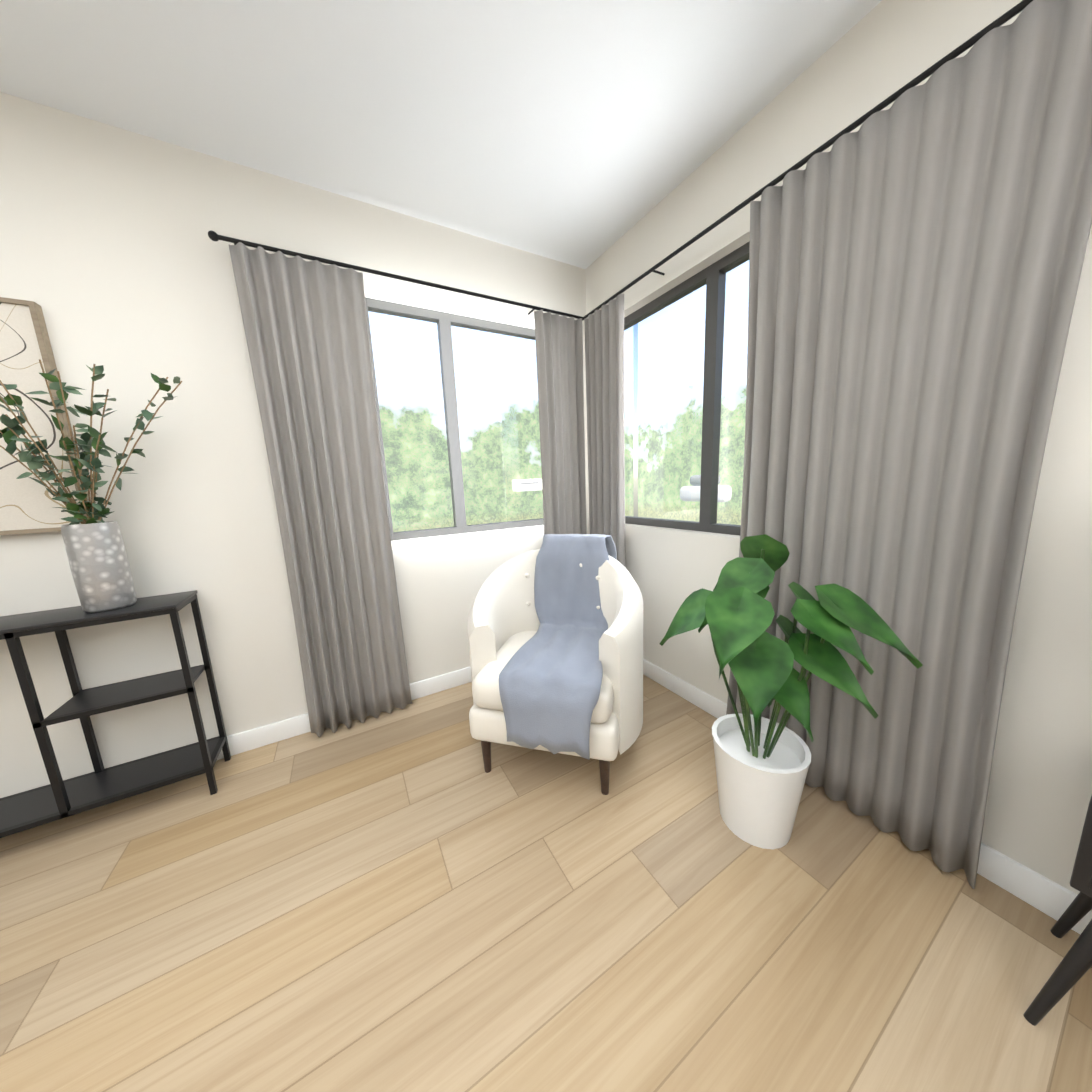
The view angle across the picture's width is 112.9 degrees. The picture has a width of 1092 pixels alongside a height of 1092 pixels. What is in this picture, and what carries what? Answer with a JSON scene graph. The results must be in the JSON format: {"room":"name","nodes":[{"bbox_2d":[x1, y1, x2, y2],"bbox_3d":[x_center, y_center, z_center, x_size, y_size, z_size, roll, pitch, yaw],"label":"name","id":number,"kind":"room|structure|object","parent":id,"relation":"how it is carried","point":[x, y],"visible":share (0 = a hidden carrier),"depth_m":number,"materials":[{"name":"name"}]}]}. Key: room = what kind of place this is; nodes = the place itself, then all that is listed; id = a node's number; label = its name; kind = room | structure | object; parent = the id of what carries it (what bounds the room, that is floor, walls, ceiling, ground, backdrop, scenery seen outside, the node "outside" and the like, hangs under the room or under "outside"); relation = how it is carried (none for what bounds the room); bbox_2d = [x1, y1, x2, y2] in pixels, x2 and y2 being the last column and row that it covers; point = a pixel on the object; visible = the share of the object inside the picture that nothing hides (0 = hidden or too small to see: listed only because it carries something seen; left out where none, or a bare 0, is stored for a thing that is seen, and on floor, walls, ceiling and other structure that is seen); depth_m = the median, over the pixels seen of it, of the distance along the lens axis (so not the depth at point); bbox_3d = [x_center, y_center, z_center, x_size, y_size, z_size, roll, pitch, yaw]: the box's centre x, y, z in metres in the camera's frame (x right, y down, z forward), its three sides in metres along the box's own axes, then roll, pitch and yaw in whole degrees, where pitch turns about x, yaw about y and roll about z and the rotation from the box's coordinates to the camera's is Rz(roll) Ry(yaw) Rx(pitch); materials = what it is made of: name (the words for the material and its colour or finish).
{"room":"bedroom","nodes":[
{"label":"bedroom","id":0,"kind":"room"},
{"bbox_2d":[0,92,589,797],"bbox_3d":[-1.530,-0.260,1.504,4.410,2.440,0.150,-8,11,-29],"label":"wall","id":1,"kind":"structure","parent":0,"point":[116,262],"depth_m":1.44,"materials":[{"name":"paint"}]},
{"bbox_2d":[0,297,88,534],"bbox_3d":[-2.028,-0.392,1.091,0.780,0.760,0.035,-8,11,-29],"label":"picture frame","id":2,"kind":"object","parent":1,"relation":"attached to","point":[27,504],"visible":0.59,"depth_m":1.23,"materials":[{"name":"beige paper"}]},
{"bbox_2d":[217,667,471,759],"bbox_3d":[-1.454,0.907,1.623,4.080,0.095,0.014,-8,11,-29],"label":"baseboard","id":3,"kind":"structure","parent":1,"relation":"attached to","point":[244,741],"depth_m":1.74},
{"bbox_2d":[365,297,543,540],"bbox_3d":[-0.377,-0.677,2.114,1.160,1.180,0.050,-8,11,-29],"label":"window","id":4,"kind":"structure","parent":1,"relation":"in","point":[445,321],"depth_m":2.01,"materials":[{"name":"clear glass"}]},
{"bbox_2d":[0,0,881,268],"bbox_3d":[0.136,-1.070,-1.715,4.410,0.100,7.130,-8,11,-29],"label":"ceiling","id":5,"kind":"structure","parent":0,"point":[584,134],"depth_m":1.18,"materials":[{"name":"paint"}]},
{"bbox_2d":[0,674,1091,1091],"bbox_3d":[0.242,1.432,-1.287,4.410,0.100,7.130,-8,11,-29],"label":"floor","id":6,"kind":"structure","parent":0,"point":[412,896],"depth_m":0.93,"materials":[{"name":"brown wood"}]},
{"bbox_2d":[0,590,230,837],"bbox_3d":[-1.882,0.652,1.189,1.168,0.780,0.233,-8,11,-29],"label":"console table","id":7,"kind":"object","parent":6,"relation":"on","point":[58,797],"visible":1,"depth_m":1.32,"materials":[{"name":"black paint"}]},
{"bbox_2d":[0,359,182,612],"bbox_3d":[-1.507,-0.178,1.212,0.519,0.813,0.258,-8,11,-29],"label":"vase","id":8,"kind":"object","parent":7,"relation":"on","point":[98,560],"visible":1,"depth_m":1.22,"materials":[{"name":"green plant"}]},
{"bbox_2d":[467,534,642,794],"bbox_3d":[0.044,0.437,1.608,0.749,0.901,0.739,0,10,16],"label":"accent chair","id":9,"kind":"object","parent":6,"relation":"on","point":[555,630],"visible":1,"depth_m":1.44,"materials":[{"name":"beige fabric"}]},
{"bbox_2d":[498,534,616,759],"bbox_3d":[0.088,0.332,1.576,0.388,0.688,0.739,0,10,16],"label":"throw","id":10,"kind":"object","parent":9,"relation":"on","point":[553,691],"depth_m":1.42,"materials":[{"name":"blue fabric"}]},
{"bbox_2d":[659,534,922,848],"bbox_3d":[0.628,0.463,1.102,0.563,0.971,0.596,-8,11,-29],"label":"floor plant","id":11,"kind":"object","parent":6,"relation":"on","point":[762,765],"visible":1,"depth_m":1.06,"materials":[{"name":"green plant"}]},
{"bbox_2d":[1023,796,1091,1025],"bbox_3d":[1.234,0.739,0.637,0.333,0.537,0.381,-8,11,-29],"label":"nightstand","id":12,"kind":"object","parent":6,"relation":"on","point":[1073,968],"visible":1,"depth_m":0.72,"materials":[{"name":"black paint"}]},
{"bbox_2d":[585,0,1091,894],"bbox_3d":[2.077,-0.063,-0.543,0.150,2.440,6.980,-8,11,-29],"label":"wall","id":13,"kind":"structure","parent":0,"point":[1041,768],"depth_m":0.98,"materials":[{"name":"paint"}]},
{"bbox_2d":[208,0,1032,320],"bbox_3d":[-0.049,-1.151,1.020,1.784,0.032,1.914,-8,11,-29],"label":"curtain rod","id":14,"kind":"object","parent":13,"relation":"attached to","point":[928,72],"visible":0.98,"depth_m":1.35,"materials":[{"name":"black metal"}]},
{"bbox_2d":[229,242,411,736],"bbox_3d":[-0.960,-0.150,1.654,0.462,2.085,0.072,-8,11,-29],"label":"curtain","id":15,"kind":"object","parent":14,"relation":"hanging from","point":[305,323],"visible":1,"depth_m":1.62,"materials":[{"name":"fabric"}]},
{"bbox_2d":[534,309,586,533],"bbox_3d":[0.118,-0.297,2.249,0.303,2.085,0.064,-8,11,-29],"label":"curtain","id":16,"kind":"object","parent":14,"relation":"hanging from","point":[559,348],"visible":0.62,"depth_m":2.17,"materials":[{"name":"fabric"}]},
{"bbox_2d":[584,294,625,567],"bbox_3d":[0.363,-0.296,2.182,0.070,2.085,0.323,-8,11,-29],"label":"curtain","id":17,"kind":"object","parent":14,"relation":"hanging from","point":[604,344],"visible":0.69,"depth_m":2.09,"materials":[{"name":"fabric"}]},
{"bbox_2d":[726,0,1091,888],"bbox_3d":[0.959,-0.143,1.140,0.072,2.085,0.743,-8,11,-29],"label":"curtain","id":18,"kind":"object","parent":14,"relation":"hanging from","point":[916,258],"visible":0.83,"depth_m":0.99,"materials":[{"name":"fabric"}]},
{"bbox_2d":[624,241,749,535],"bbox_3d":[0.814,-0.643,1.622,0.050,1.180,1.600,-8,11,-29],"label":"window","id":19,"kind":"structure","parent":13,"relation":"in","point":[712,278],"depth_m":1.70,"materials":[{"name":"clear glass"}]},
{"bbox_2d":[643,659,1091,934],"bbox_3d":[1.545,0.971,0.506,0.014,0.095,4.910,-8,11,-29],"label":"baseboard","id":20,"kind":"structure","parent":13,"relation":"attached to","point":[1047,896],"depth_m":0.99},
{"label":"outside","id":21,"kind":"structure","parent":0,"visible":0},
{"bbox_2d":[368,311,632,531],"bbox_3d":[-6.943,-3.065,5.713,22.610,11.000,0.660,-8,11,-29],"label":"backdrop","id":22,"kind":"structure","parent":21,"point":[438,462],"depth_m":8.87,"materials":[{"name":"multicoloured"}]},
{"bbox_2d":[638,260,748,524],"bbox_3d":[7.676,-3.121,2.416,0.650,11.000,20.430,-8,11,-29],"label":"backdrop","id":23,"kind":"structure","parent":21,"point":[692,411],"depth_m":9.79,"materials":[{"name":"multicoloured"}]}
]}

